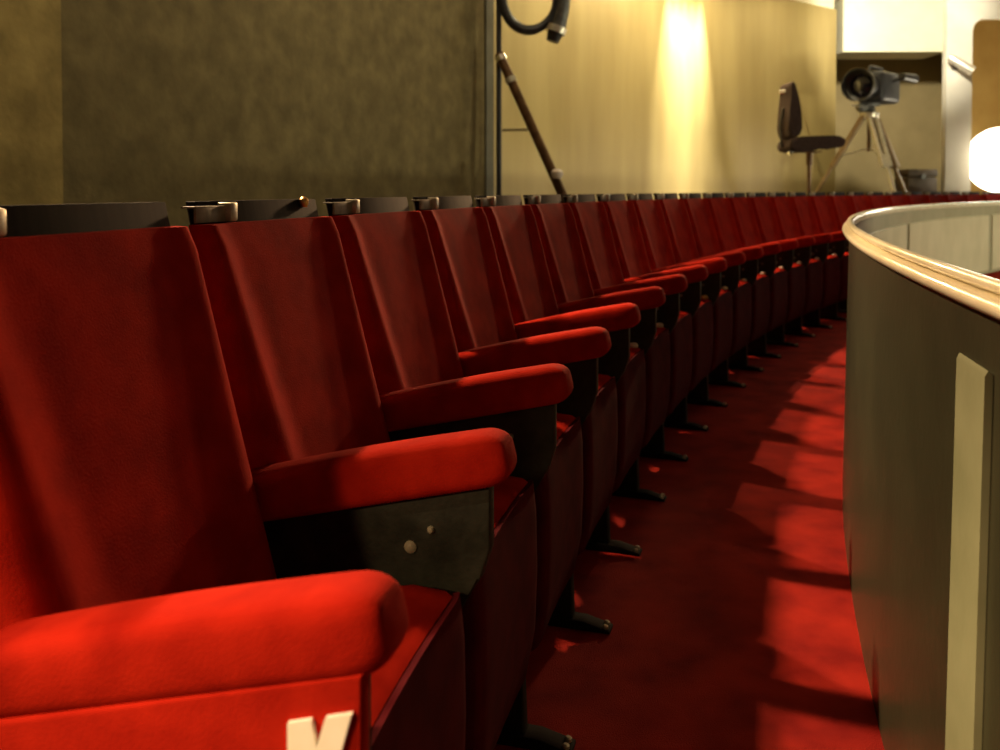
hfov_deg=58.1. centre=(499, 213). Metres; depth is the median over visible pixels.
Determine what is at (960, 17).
wall
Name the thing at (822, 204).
seat
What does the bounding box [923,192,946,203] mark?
seat
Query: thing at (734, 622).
floor
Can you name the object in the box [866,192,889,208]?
seat
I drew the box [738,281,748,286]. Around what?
seat cushion
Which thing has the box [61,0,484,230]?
wall
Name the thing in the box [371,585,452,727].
seat cushion
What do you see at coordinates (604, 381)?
seat cushion
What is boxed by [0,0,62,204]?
wall
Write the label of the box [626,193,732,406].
seat
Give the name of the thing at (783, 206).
seat
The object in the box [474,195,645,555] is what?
seat
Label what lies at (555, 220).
seat
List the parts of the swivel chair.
post, adjusting knob, backrest, seat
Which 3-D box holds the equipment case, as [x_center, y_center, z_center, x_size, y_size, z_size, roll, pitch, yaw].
[5.171,-0.323,11.189,0.390,0.460,0.343,0,2,-6]
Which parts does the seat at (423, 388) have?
backrest, foot plate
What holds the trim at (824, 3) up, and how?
attached to the wall at (636, 96)
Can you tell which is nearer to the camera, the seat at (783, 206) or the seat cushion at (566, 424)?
the seat cushion at (566, 424)
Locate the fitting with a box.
[947,54,975,74]
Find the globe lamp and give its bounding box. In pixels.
[971,128,999,191]
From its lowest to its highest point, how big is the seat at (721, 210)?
0.984 m
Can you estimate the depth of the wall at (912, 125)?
13.27 m
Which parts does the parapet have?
panel, rail, panel, panel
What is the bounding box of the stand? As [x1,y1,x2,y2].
[495,0,569,202]
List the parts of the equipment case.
lid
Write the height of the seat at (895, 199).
0.984 m
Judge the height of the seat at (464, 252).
0.984 m
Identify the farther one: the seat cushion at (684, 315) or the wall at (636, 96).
the wall at (636, 96)
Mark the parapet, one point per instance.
(921, 454)
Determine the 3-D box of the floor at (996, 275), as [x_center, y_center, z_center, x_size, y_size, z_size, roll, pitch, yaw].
[4.773,0.661,3.979,5.587,0.070,16.025,1,2,32]
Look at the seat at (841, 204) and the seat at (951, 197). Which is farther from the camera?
the seat at (951, 197)
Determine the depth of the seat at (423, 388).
1.72 m
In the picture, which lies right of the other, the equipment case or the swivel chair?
the equipment case
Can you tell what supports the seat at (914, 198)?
on the floor at (734, 622)
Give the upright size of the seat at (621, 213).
0.984 m
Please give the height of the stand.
2.500 m
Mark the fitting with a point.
(957, 63)
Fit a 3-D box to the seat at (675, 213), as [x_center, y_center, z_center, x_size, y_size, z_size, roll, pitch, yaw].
[1.118,0.381,4.858,0.504,0.984,0.481,1,2,27]
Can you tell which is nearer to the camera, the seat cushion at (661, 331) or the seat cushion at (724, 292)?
the seat cushion at (661, 331)
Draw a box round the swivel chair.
[777,82,845,195]
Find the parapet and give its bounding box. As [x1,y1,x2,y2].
[842,201,999,749]
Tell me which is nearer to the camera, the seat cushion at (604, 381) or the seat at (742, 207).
the seat cushion at (604, 381)
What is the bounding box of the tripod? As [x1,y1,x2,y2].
[815,102,906,193]
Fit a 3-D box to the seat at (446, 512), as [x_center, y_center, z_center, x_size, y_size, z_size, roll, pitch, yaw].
[-0.173,0.469,1.414,0.504,0.989,0.481,0,2,14]
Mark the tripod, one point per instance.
(887, 159)
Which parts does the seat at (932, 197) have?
backrest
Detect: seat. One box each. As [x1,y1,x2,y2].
[0,202,465,749]
[181,196,536,749]
[323,197,582,749]
[411,196,617,633]
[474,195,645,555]
[523,194,669,501]
[562,194,692,461]
[596,194,712,430]
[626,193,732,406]
[653,193,751,387]
[678,193,769,371]
[702,193,787,357]
[725,193,804,346]
[746,192,822,336]
[767,192,839,328]
[787,192,848,320]
[807,192,848,312]
[827,192,853,231]
[846,192,871,213]
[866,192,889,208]
[885,192,908,206]
[904,192,927,204]
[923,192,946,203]
[942,192,965,202]
[962,192,984,201]
[981,192,999,201]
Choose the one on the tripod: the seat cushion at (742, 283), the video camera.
the video camera
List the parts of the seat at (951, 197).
backrest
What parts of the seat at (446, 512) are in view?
backrest, knob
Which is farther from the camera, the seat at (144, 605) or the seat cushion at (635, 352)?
the seat cushion at (635, 352)
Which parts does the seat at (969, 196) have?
backrest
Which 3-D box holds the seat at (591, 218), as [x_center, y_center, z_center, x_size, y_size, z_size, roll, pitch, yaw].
[0.539,0.414,3.603,0.504,0.984,0.481,1,2,22]
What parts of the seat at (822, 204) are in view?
backrest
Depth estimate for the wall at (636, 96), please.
9.36 m
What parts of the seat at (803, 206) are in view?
backrest, foot plate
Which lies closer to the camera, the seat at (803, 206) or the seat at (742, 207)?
the seat at (742, 207)
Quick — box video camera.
[841,65,918,104]
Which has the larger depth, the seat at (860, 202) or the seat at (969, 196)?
the seat at (969, 196)
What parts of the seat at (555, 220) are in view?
backrest, foot plate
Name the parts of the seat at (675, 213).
backrest, foot plate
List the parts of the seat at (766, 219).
backrest, foot plate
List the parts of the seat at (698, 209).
backrest, foot plate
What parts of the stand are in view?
knob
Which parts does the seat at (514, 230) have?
backrest, foot plate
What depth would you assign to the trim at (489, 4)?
6.64 m
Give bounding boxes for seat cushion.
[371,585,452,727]
[494,476,527,527]
[557,413,575,439]
[598,374,611,389]
[630,347,640,357]
[655,327,665,335]
[678,311,688,319]
[699,299,708,305]
[719,289,728,295]
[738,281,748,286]
[774,268,784,272]
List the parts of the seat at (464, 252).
backrest, foot plate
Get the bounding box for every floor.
[494,313,883,749]
[984,271,999,279]
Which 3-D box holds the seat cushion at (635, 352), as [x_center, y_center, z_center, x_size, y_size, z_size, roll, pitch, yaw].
[0.301,0.583,2.740,0.194,0.312,0.380,1,2,19]
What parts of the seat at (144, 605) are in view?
backrest, panel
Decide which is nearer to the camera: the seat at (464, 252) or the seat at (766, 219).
the seat at (464, 252)
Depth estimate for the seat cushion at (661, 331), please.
3.23 m
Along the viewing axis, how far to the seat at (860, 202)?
8.37 m
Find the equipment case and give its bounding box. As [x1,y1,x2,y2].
[894,169,937,194]
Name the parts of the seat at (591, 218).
backrest, foot plate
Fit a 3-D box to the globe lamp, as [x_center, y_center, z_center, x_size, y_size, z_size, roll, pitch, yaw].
[6.200,-0.579,11.139,0.800,0.975,0.800,0,2,0]
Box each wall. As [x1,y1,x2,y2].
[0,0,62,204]
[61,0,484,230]
[494,0,836,204]
[835,20,999,195]
[941,0,999,194]
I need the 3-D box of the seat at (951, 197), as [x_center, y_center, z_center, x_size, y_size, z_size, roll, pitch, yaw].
[5.157,0.251,9.830,0.481,0.984,0.504,-1,2,-39]
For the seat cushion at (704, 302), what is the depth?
4.06 m
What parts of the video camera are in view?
carry handle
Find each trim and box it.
[485,0,493,195]
[796,0,833,8]
[834,0,942,58]
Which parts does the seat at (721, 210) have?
backrest, foot plate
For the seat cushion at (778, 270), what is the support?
on the seat at (721, 210)
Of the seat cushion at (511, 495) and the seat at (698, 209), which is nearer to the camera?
the seat cushion at (511, 495)
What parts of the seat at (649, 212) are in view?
backrest, foot plate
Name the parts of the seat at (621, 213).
backrest, foot plate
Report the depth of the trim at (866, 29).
11.86 m
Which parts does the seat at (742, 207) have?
backrest, foot plate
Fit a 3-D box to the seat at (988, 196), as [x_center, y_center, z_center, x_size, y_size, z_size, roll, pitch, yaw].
[5.888,0.236,10.390,0.481,0.984,0.504,-1,2,-36]
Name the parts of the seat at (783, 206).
backrest, foot plate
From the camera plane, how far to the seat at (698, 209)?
5.18 m

